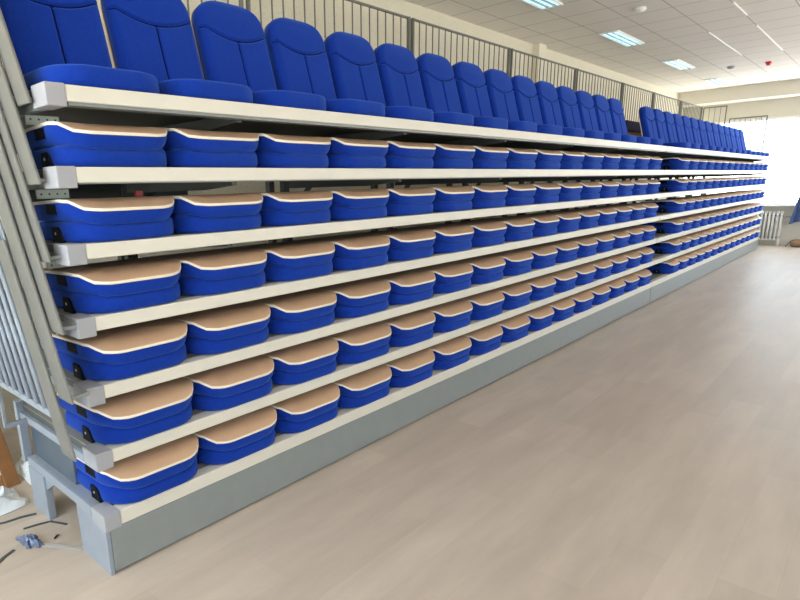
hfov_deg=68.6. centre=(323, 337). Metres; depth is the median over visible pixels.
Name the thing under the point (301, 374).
cushion
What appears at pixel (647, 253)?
seat
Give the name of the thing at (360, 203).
seat
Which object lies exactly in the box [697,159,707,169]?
seat
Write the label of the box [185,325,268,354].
cushion
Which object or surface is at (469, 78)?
seat
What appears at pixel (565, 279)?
seat
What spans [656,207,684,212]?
cushion
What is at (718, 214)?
seat
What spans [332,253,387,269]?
cushion
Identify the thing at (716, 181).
seat
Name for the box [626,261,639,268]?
cushion
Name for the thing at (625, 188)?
seat
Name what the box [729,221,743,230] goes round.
seat
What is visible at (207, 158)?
cushion
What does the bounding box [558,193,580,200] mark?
cushion
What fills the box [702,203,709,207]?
cushion
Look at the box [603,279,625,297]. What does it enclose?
seat
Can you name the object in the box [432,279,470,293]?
cushion
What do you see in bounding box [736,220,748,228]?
seat
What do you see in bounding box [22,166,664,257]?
tier
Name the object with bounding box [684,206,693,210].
cushion
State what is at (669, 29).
ceiling
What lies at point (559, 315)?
cushion
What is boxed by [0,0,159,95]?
seat
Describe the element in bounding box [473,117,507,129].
cushion
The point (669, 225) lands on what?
seat
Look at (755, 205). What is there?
seat
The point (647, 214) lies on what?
cushion
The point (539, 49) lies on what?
trim
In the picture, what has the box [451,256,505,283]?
seat
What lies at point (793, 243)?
bag
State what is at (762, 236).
radiator
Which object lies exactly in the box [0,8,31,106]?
guard rail
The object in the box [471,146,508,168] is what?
seat
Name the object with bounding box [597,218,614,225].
cushion
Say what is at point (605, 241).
seat
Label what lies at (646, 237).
cushion
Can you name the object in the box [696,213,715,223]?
seat
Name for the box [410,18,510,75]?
guard rail
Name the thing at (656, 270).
cushion
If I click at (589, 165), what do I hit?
cushion
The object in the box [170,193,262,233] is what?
seat
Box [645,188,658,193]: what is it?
cushion
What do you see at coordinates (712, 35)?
trim
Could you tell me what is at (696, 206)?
cushion
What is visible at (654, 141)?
cushion
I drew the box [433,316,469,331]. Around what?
cushion
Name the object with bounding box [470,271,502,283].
cushion
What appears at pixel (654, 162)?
seat
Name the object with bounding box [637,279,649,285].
cushion
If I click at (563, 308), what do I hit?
seat
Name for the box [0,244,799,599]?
floor
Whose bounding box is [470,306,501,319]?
cushion
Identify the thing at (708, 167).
cushion
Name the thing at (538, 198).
cushion
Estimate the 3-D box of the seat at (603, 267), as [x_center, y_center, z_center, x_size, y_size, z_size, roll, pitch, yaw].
[2.927,-0.779,6.487,0.503,0.170,0.498,12,20,43]
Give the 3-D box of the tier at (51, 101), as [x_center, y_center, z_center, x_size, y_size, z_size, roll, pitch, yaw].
[1.159,-0.785,5.350,1.453,1.997,7.519,12,20,43]
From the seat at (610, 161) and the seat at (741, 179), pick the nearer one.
the seat at (610, 161)
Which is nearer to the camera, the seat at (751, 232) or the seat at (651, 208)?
the seat at (651, 208)
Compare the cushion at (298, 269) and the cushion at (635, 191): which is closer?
the cushion at (298, 269)
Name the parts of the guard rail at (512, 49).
post, rail, post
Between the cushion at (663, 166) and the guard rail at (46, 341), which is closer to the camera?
the guard rail at (46, 341)
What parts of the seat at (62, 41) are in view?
backrest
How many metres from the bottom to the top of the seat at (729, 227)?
0.170 m
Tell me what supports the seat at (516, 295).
on the tier at (100, 457)
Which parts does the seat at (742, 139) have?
backrest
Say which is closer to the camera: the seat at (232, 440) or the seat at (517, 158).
the seat at (232, 440)
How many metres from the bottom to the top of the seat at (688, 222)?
0.170 m
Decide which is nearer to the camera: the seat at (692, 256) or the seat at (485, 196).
the seat at (485, 196)
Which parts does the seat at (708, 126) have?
backrest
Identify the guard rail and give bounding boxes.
[0,0,243,60]
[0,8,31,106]
[0,58,46,184]
[0,105,60,262]
[0,137,76,334]
[0,177,89,404]
[0,239,76,461]
[245,0,410,49]
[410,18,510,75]
[509,48,576,91]
[575,69,623,103]
[622,83,654,120]
[653,92,681,114]
[680,101,702,119]
[702,105,727,124]
[728,115,767,151]
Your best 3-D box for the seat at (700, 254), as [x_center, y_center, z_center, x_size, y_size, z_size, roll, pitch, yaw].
[5.941,-1.356,9.522,0.503,0.170,0.498,12,20,43]
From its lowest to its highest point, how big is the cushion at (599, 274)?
0.084 m
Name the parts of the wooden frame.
cross rail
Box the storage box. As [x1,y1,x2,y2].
[625,120,641,136]
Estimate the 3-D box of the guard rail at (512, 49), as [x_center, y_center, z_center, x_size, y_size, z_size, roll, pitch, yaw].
[2.936,-3.082,7.731,0.035,1.166,1.936,12,20,43]
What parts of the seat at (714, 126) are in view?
backrest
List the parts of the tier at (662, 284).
fascia panel, fascia panel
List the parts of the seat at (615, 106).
backrest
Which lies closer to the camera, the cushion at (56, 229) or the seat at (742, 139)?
the cushion at (56, 229)
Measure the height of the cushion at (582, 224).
0.084 m
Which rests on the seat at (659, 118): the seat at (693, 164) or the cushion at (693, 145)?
the cushion at (693, 145)
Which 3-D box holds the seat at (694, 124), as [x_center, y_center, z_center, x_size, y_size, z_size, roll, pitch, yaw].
[6.505,-3.433,9.802,0.647,0.606,0.498,12,20,43]
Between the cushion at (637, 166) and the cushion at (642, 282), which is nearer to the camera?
the cushion at (637, 166)
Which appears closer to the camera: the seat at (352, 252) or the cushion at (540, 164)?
the seat at (352, 252)
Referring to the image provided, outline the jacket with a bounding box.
[789,196,799,223]
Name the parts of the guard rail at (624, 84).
post, rail, post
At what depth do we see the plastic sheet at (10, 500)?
3.10 m
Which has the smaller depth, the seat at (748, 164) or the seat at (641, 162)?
the seat at (641, 162)
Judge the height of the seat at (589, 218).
0.170 m
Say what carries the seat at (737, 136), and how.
on the tier at (676, 152)
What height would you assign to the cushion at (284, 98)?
0.083 m
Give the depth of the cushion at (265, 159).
2.91 m
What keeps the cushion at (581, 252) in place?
on the seat at (587, 245)
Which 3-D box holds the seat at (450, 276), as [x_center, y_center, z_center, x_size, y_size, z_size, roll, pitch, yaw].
[0.828,-0.463,4.361,0.503,0.170,0.498,12,20,43]
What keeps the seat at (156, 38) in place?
on the tier at (51, 101)
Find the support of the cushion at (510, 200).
on the seat at (517, 194)
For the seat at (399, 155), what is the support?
on the tier at (63, 182)
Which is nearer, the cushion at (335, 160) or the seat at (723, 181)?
the cushion at (335, 160)
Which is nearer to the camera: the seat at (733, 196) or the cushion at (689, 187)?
the cushion at (689, 187)
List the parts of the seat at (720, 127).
backrest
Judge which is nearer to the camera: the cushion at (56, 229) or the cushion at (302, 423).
the cushion at (56, 229)
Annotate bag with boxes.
[785,239,799,246]
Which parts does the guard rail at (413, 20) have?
post, rail, post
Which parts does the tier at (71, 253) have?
plate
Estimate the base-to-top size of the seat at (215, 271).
0.170 m
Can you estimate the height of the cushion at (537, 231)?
0.084 m
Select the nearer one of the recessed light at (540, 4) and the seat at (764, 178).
the recessed light at (540, 4)
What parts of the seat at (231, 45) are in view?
backrest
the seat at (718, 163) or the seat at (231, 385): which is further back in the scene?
the seat at (718, 163)
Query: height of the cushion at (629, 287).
0.084 m
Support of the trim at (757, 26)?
attached to the ceiling
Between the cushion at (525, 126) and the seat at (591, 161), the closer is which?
the cushion at (525, 126)
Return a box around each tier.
[0,81,666,259]
[0,193,661,268]
[0,216,658,338]
[13,239,656,407]
[13,261,653,484]
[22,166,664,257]
[27,282,651,575]
[574,146,771,208]
[588,170,769,206]
[592,184,767,206]
[649,236,758,302]
[652,223,760,264]
[654,210,763,242]
[656,197,765,220]
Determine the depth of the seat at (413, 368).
3.95 m
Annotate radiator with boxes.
[754,211,783,245]
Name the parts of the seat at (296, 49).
backrest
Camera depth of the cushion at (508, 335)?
4.94 m
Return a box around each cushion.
[23,64,159,93]
[32,145,166,169]
[39,217,173,241]
[50,282,179,313]
[57,343,186,380]
[65,402,192,443]
[77,458,197,503]
[158,79,252,102]
[164,149,256,167]
[170,212,261,232]
[178,270,264,294]
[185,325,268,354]
[191,379,272,410]
[196,429,274,464]
[252,90,325,110]
[255,151,328,167]
[259,208,330,225]
[264,260,332,280]
[268,310,334,333]
[271,358,336,384]
[274,405,337,433]
[326,99,384,116]
[327,154,385,167]
[329,205,386,219]
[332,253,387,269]
[334,298,388,317]
[336,342,388,363]
[337,385,389,407]
[384,155,432,168]
[385,106,433,121]
[386,202,432,215]
[387,246,432,260]
[388,288,432,304]
[389,328,432,346]
[389,368,432,387]
[432,157,472,168]
[432,200,471,211]
[432,240,471,252]
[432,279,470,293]
[432,352,468,369]
[433,112,473,125]
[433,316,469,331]
[469,340,500,354]
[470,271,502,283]
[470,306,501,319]
[471,158,506,168]
[471,197,505,208]
[471,235,504,246]
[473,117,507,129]
[500,329,527,341]
[502,297,529,309]
[503,265,530,275]
[504,196,533,205]
[504,231,532,240]
[505,159,535,168]
[507,121,536,132]
[528,319,551,330]
[529,289,553,300]
[530,258,555,268]
[532,227,556,236]
[533,194,558,202]
[534,160,560,168]
[536,124,561,134]
[552,310,572,321]
[554,282,574,292]
[555,253,576,262]
[557,224,578,232]
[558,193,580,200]
[559,160,581,168]
[562,127,583,136]
[573,303,591,312]
[575,276,593,285]
[576,249,595,257]
[578,221,597,228]
[579,191,599,199]
[581,161,601,169]
[584,130,603,138]
[591,296,608,304]
[594,271,610,278]
[595,245,612,252]
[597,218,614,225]
[599,162,618,169]
[599,190,616,197]
[603,132,620,140]
[608,290,623,297]
[610,265,625,273]
[612,241,627,247]
[614,216,629,222]
[616,189,631,196]
[617,162,633,169]
[621,135,636,142]
[623,284,637,291]
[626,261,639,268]
[628,238,641,244]
[629,213,643,219]
[632,188,645,194]
[633,163,647,169]
[636,136,650,143]
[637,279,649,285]
[640,257,652,263]
[641,234,654,240]
[643,211,656,217]
[644,267,677,273]
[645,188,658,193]
[647,163,660,169]
[648,247,680,253]
[650,138,662,145]
[655,227,682,232]
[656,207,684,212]
[658,185,686,191]
[660,164,688,169]
[662,142,690,147]
[678,264,686,269]
[680,245,689,249]
[682,225,691,230]
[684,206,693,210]
[686,185,695,190]
[687,260,695,265]
[688,165,697,169]
[689,242,697,246]
[690,143,699,148]
[691,223,699,227]
[693,204,701,208]
[695,185,703,189]
[697,165,705,169]
[700,144,707,149]
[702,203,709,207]
[704,184,711,188]
[706,165,713,169]
[708,145,715,150]
[716,146,722,151]
[723,147,729,151]
[729,148,735,152]
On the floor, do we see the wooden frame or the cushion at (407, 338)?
the wooden frame
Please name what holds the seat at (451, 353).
on the tier at (116, 536)
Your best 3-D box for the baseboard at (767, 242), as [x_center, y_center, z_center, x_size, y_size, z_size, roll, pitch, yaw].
[12.122,-1.981,12.538,8.310,0.100,0.020,12,20,43]
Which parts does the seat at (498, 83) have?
backrest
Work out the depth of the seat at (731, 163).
9.97 m
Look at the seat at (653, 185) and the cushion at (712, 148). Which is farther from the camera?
the cushion at (712, 148)
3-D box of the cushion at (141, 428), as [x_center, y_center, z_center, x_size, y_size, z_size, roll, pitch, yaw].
[-0.886,0.349,2.711,0.460,0.084,0.480,12,20,43]
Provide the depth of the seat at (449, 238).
4.09 m
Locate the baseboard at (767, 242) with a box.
[758,240,789,244]
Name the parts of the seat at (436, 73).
backrest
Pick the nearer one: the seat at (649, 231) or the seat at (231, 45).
the seat at (231, 45)
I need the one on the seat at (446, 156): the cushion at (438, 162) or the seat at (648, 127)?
the cushion at (438, 162)
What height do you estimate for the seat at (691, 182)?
0.170 m
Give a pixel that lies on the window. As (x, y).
(796, 116)
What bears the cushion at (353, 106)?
on the seat at (296, 49)
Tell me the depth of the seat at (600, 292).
6.34 m
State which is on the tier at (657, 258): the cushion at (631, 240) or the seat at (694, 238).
the seat at (694, 238)
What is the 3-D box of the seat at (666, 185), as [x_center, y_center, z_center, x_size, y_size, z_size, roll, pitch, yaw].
[4.851,-2.164,8.223,0.503,0.170,0.498,12,20,43]
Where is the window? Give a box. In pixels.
[679,115,799,204]
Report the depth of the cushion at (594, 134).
5.57 m
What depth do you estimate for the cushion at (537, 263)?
5.15 m
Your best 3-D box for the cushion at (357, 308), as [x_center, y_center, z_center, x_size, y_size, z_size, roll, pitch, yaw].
[0.144,-0.224,3.674,0.460,0.084,0.480,12,20,43]
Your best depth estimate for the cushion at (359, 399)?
3.57 m
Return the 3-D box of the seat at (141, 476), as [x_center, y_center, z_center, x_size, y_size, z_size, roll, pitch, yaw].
[-0.889,0.583,2.781,0.503,0.170,0.498,12,20,43]
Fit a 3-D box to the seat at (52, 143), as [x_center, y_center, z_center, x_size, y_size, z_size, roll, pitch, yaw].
[-0.948,-0.797,2.444,0.503,0.170,0.498,12,20,43]
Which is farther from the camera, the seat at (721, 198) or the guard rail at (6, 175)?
the seat at (721, 198)
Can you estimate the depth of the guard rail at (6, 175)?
2.23 m
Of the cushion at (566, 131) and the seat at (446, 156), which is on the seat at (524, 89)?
the cushion at (566, 131)
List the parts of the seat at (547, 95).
backrest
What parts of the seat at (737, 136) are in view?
backrest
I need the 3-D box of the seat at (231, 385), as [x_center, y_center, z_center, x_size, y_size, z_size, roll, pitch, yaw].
[-0.551,0.208,3.055,0.503,0.170,0.498,12,20,43]
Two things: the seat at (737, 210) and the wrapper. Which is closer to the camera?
the wrapper
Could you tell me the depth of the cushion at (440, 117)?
3.86 m
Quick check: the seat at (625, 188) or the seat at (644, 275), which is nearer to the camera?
the seat at (625, 188)
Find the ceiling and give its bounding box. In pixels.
[404,0,799,92]
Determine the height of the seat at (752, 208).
0.170 m
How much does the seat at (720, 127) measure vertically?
0.606 m
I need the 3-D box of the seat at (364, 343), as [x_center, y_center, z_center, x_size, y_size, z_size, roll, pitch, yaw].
[0.145,0.011,3.741,0.503,0.170,0.498,12,20,43]
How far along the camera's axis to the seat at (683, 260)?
8.62 m
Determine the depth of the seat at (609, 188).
6.05 m
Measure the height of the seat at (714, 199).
0.170 m
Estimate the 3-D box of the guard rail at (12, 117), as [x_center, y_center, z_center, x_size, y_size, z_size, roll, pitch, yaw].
[-1.522,-1.120,2.480,1.355,0.930,0.041,12,20,43]
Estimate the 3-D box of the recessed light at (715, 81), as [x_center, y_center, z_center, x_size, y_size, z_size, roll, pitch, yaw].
[8.526,-5.537,12.555,0.250,0.020,1.170,12,20,43]
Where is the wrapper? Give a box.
[16,534,44,548]
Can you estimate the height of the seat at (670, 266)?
0.170 m
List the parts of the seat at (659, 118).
backrest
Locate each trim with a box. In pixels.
[525,43,546,213]
[677,79,799,107]
[708,32,741,55]
[732,2,746,15]
[756,25,782,50]
[763,205,795,205]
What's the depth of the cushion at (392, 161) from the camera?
3.59 m
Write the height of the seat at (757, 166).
0.170 m
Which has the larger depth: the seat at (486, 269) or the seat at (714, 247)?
the seat at (714, 247)
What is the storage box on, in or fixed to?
on the tier at (676, 152)
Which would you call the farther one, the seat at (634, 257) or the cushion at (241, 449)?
the seat at (634, 257)
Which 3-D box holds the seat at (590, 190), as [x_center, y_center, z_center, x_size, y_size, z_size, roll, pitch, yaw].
[2.542,-1.508,5.944,0.503,0.170,0.498,12,20,43]
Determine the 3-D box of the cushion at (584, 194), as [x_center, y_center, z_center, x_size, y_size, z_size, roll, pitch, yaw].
[2.554,-1.467,5.943,0.460,0.084,0.480,12,20,43]
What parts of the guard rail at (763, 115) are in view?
rail, post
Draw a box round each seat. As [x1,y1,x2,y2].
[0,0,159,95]
[24,121,166,169]
[33,196,173,242]
[44,258,180,313]
[51,318,186,380]
[57,377,192,443]
[74,433,198,503]
[99,0,252,102]
[142,249,266,295]
[162,128,258,167]
[166,302,269,354]
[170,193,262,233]
[184,355,273,410]
[190,1,325,110]
[193,405,276,464]
[223,241,334,280]
[247,289,336,333]
[254,133,330,167]
[259,190,332,225]
[262,337,338,384]
[264,18,384,116]
[270,383,339,433]
[293,235,389,269]
[314,278,390,317]
[323,32,433,121]
[325,189,388,219]
[325,322,390,363]
[327,137,387,167]
[332,364,391,407]
[347,229,435,260]
[366,270,435,304]
[373,43,473,125]
[378,309,434,346]
[384,141,435,168]
[384,348,434,387]
[385,187,435,215]
[391,225,473,252]
[410,262,472,293]
[415,53,507,129]
[422,299,472,331]
[427,221,506,246]
[427,335,471,369]
[432,143,474,168]
[432,186,474,211]
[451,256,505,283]
[452,61,536,132]
[460,290,504,319]
[462,218,534,240]
[463,324,502,354]
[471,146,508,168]
[471,185,507,208]
[482,250,533,275]
[483,69,561,134]
[490,215,559,236]
[492,282,531,309]
[494,314,529,341]
[504,184,535,205]
[505,148,537,168]
[510,75,583,136]
[512,245,557,268]
[516,212,580,232]
[520,275,555,300]
[521,305,553,330]
[533,183,560,202]
[534,81,603,138]
[534,149,562,168]
[538,241,578,262]
[543,210,599,228]
[545,269,576,292]
[546,297,574,321]
[556,86,620,140]
[557,182,582,200]
[558,237,597,257]
[559,151,584,168]
[561,208,616,225]
[566,264,595,285]
[568,290,593,312]
[574,90,636,142]
[577,182,601,199]
[578,206,631,222]
[578,234,614,252]
[581,152,603,169]
[584,259,612,278]
[586,284,610,304]
[592,94,650,143]
[594,231,629,247]
[596,204,645,219]
[599,153,620,169]
[599,181,618,197]
[602,255,627,273]
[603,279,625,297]
[607,98,662,145]
[609,228,643,244]
[614,203,657,217]
[615,181,633,196]
[616,251,641,268]
[617,154,635,169]
[617,274,639,291]
[624,225,655,240]
[628,180,647,194]
[630,247,653,263]
[631,269,651,285]
[633,155,649,169]
[638,106,690,147]
[639,219,683,233]
[640,199,685,212]
[644,180,659,193]
[644,239,681,253]
[644,259,679,273]
[647,156,662,169]
[653,109,699,148]
[657,179,687,191]
[659,157,690,169]
[659,198,694,210]
[663,111,707,149]
[665,217,692,230]
[667,197,703,208]
[672,113,715,150]
[672,236,690,249]
[672,255,688,269]
[675,216,700,227]
[676,196,710,207]
[681,115,722,151]
[683,234,699,246]
[683,252,696,265]
[685,179,696,190]
[685,195,717,205]
[685,214,708,225]
[687,158,698,169]
[689,117,729,151]
[689,178,704,189]
[690,232,706,243]
[691,249,704,261]
[694,194,730,203]
[695,194,724,204]
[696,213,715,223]
[697,119,735,152]
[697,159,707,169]
[697,230,713,241]
[699,247,711,258]
[701,211,722,221]
[702,178,712,188]
[703,193,736,202]
[704,121,741,153]
[704,228,720,238]
[705,159,714,169]
[705,244,718,255]
[710,178,719,187]
[711,122,746,153]
[711,210,728,220]
[711,226,726,236]
[712,192,742,201]
[713,160,721,169]
[713,242,724,252]
[716,124,751,154]
[716,209,734,218]
[718,177,726,187]
[718,239,730,250]
[719,224,732,234]
[720,160,728,169]
[720,177,732,186]
[721,191,752,199]
[721,207,740,217]
[723,125,756,154]
[723,192,747,200]
[725,237,736,247]
[726,160,734,169]
[726,206,745,215]
[726,223,738,232]
[728,127,761,155]
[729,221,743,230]
[730,177,738,186]
[730,190,756,198]
[731,205,750,214]
[731,235,741,245]
[733,128,765,155]
[733,161,740,169]
[736,177,743,185]
[736,204,754,213]
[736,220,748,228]
[736,234,746,243]
[738,129,769,156]
[738,161,745,169]
[739,189,764,197]
[740,218,752,227]
[740,232,750,240]
[741,204,758,211]
[742,177,748,185]
[743,161,751,169]
[744,190,760,198]
[746,203,762,210]
[746,230,755,239]
[747,177,753,184]
[747,217,757,225]
[750,162,755,169]
[750,176,758,184]
[750,216,761,224]
[751,229,759,237]
[754,162,760,169]
[755,176,762,183]
[758,162,764,169]
[760,176,766,183]
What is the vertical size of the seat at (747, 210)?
0.170 m
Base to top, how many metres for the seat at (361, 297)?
0.170 m
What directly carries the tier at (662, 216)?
on the floor
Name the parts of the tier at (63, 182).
plate, riser panel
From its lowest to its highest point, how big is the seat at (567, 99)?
0.606 m
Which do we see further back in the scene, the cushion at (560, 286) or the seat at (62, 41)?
the cushion at (560, 286)
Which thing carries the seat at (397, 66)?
on the tier at (51, 101)
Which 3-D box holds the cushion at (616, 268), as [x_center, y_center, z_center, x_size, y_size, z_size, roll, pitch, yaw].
[3.287,-0.836,6.830,0.460,0.084,0.480,12,20,43]
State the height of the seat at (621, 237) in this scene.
0.170 m
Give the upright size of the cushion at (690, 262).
0.084 m
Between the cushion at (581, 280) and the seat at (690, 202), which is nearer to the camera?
the cushion at (581, 280)
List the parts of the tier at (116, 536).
leg, leg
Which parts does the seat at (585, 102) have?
backrest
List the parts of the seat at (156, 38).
backrest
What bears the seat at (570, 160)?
on the tier at (63, 182)
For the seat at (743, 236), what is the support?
on the tier at (662, 284)
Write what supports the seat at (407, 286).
on the tier at (193, 363)
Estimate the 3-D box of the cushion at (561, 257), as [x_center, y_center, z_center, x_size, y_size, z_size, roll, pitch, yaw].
[2.231,-0.816,5.733,0.460,0.084,0.480,12,20,43]
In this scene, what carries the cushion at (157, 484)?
on the seat at (141, 476)
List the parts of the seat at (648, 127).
backrest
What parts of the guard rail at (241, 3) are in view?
post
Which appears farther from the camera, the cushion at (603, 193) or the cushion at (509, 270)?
the cushion at (603, 193)
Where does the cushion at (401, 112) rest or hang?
on the seat at (351, 58)
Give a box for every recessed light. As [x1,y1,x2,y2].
[520,0,562,9]
[599,30,644,46]
[662,59,694,69]
[704,78,729,85]
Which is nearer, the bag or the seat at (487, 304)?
the seat at (487, 304)
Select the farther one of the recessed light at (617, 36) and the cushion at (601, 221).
the recessed light at (617, 36)
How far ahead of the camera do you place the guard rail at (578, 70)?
8.95 m
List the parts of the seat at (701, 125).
backrest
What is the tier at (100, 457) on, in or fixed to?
on the floor
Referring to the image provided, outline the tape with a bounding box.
[41,543,82,550]
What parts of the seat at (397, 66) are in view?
backrest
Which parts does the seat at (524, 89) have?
backrest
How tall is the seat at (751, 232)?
0.170 m
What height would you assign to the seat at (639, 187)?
0.170 m
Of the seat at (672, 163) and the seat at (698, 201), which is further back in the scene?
the seat at (698, 201)
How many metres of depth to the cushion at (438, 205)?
3.99 m
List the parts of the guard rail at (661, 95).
rail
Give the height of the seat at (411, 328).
0.170 m
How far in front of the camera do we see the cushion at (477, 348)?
4.60 m
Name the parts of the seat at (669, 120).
backrest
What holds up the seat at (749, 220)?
on the tier at (657, 258)
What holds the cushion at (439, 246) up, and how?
on the seat at (449, 238)
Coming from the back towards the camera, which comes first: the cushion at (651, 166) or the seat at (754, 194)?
the seat at (754, 194)
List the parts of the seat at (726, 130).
backrest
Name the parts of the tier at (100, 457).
carriage plate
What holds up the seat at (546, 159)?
on the tier at (63, 182)
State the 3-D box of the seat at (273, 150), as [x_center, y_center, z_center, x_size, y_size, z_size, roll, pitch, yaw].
[-0.253,-0.994,3.131,0.503,0.170,0.498,12,20,43]
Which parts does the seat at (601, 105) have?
backrest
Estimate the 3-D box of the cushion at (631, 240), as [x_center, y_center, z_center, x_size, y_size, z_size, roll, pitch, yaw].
[3.622,-1.211,7.106,0.460,0.084,0.480,12,20,43]
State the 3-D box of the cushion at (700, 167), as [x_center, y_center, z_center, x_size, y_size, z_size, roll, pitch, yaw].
[5.546,-2.595,8.842,0.460,0.084,0.480,12,20,43]
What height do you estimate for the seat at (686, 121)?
0.606 m
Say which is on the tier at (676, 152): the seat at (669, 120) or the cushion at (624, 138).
the seat at (669, 120)
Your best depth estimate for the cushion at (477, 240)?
4.40 m
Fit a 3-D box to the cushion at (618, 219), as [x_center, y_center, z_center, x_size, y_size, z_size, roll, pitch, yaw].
[3.263,-1.388,6.696,0.460,0.084,0.480,12,20,43]
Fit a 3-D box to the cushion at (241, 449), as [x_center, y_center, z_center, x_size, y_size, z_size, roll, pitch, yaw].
[-0.529,0.525,3.124,0.460,0.084,0.480,12,20,43]
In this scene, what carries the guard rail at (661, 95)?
on the tier at (676, 152)
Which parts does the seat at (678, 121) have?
backrest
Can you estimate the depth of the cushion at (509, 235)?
4.74 m
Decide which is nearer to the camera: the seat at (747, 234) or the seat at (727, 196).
the seat at (727, 196)
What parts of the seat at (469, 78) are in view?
backrest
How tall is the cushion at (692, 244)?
0.084 m
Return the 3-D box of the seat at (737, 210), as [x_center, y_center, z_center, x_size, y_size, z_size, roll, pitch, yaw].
[7.658,-2.401,11.102,0.503,0.170,0.498,12,20,43]
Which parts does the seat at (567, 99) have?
backrest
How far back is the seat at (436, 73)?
4.46 m
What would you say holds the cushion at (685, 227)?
on the seat at (688, 222)
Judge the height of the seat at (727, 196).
0.170 m
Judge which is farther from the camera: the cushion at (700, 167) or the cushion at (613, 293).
the cushion at (700, 167)
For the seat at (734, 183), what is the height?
0.170 m
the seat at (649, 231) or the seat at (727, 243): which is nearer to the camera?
the seat at (649, 231)
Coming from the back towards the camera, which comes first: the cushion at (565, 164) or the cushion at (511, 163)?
the cushion at (565, 164)
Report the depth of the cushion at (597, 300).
6.31 m
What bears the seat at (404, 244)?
on the tier at (88, 325)
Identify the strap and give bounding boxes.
[0,513,36,523]
[0,549,14,561]
[23,520,67,529]
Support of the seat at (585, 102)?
on the tier at (51, 101)
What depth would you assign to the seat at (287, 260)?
3.07 m
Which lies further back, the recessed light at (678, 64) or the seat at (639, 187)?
the recessed light at (678, 64)
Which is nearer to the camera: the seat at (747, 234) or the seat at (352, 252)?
the seat at (352, 252)
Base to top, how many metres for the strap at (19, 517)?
0.006 m
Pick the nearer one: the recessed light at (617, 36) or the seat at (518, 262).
the seat at (518, 262)
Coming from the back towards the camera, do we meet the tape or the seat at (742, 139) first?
the seat at (742, 139)
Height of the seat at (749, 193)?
0.170 m
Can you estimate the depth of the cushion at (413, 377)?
3.91 m
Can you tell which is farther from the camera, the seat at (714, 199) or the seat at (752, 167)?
the seat at (752, 167)
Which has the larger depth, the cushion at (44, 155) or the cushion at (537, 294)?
the cushion at (537, 294)
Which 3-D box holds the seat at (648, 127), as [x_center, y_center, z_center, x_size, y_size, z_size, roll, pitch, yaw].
[4.766,-2.939,8.086,0.647,0.606,0.498,12,20,43]
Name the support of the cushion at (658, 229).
on the seat at (669, 225)
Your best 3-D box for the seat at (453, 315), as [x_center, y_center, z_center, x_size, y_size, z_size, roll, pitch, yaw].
[0.840,-0.186,4.428,0.503,0.170,0.498,12,20,43]
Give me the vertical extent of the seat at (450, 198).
0.170 m
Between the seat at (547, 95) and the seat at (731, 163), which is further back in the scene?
the seat at (731, 163)
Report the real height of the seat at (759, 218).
0.170 m
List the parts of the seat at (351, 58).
backrest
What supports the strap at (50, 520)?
on the floor
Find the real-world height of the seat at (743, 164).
0.170 m
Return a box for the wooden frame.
[0,428,20,487]
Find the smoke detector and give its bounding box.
[633,6,646,12]
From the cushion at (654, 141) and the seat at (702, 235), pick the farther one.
the seat at (702, 235)
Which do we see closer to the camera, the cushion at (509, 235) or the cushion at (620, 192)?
the cushion at (509, 235)
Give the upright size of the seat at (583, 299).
0.170 m
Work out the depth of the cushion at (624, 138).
6.26 m
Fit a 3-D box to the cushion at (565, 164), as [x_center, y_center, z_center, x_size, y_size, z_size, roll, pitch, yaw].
[2.194,-1.644,5.533,0.460,0.084,0.480,12,20,43]
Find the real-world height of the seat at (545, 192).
0.170 m
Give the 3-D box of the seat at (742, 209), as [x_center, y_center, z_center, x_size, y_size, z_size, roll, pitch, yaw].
[8.006,-2.500,11.445,0.503,0.170,0.498,12,20,43]
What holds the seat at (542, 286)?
on the tier at (100, 457)
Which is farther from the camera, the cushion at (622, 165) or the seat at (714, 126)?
the seat at (714, 126)
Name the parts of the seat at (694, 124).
backrest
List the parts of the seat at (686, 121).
backrest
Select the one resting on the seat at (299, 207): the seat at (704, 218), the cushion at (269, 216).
the cushion at (269, 216)
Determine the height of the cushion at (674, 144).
0.083 m
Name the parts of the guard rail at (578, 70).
post, rail, post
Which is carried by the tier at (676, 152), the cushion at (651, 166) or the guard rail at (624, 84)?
the guard rail at (624, 84)
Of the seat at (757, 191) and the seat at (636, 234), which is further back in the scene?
the seat at (757, 191)
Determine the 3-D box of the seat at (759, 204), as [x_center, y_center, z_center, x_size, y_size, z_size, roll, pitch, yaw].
[9.397,-2.895,12.818,0.503,0.170,0.498,12,20,43]
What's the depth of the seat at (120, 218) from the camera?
2.31 m
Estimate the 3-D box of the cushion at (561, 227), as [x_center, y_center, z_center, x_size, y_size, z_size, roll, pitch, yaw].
[2.219,-1.092,5.666,0.460,0.084,0.480,12,20,43]
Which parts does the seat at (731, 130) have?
backrest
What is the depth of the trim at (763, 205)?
13.51 m
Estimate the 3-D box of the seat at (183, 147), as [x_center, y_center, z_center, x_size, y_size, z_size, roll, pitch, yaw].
[-0.601,-0.896,2.788,0.503,0.170,0.498,12,20,43]
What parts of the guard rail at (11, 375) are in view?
rail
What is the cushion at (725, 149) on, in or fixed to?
on the seat at (694, 124)
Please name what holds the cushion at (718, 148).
on the seat at (686, 121)
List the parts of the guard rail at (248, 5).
post, rail, post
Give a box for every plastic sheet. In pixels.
[0,486,28,515]
[15,457,31,485]
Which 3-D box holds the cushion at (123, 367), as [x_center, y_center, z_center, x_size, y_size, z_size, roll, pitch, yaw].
[-0.899,0.073,2.644,0.460,0.084,0.480,12,20,43]
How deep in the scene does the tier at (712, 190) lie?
9.05 m
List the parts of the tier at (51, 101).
plate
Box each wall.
[0,0,683,431]
[677,97,799,240]
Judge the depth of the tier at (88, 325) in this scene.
2.94 m
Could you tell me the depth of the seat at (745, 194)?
11.17 m
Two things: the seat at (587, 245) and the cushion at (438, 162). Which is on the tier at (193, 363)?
the seat at (587, 245)
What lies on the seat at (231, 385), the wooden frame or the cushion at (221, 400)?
the cushion at (221, 400)
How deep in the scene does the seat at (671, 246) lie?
8.21 m

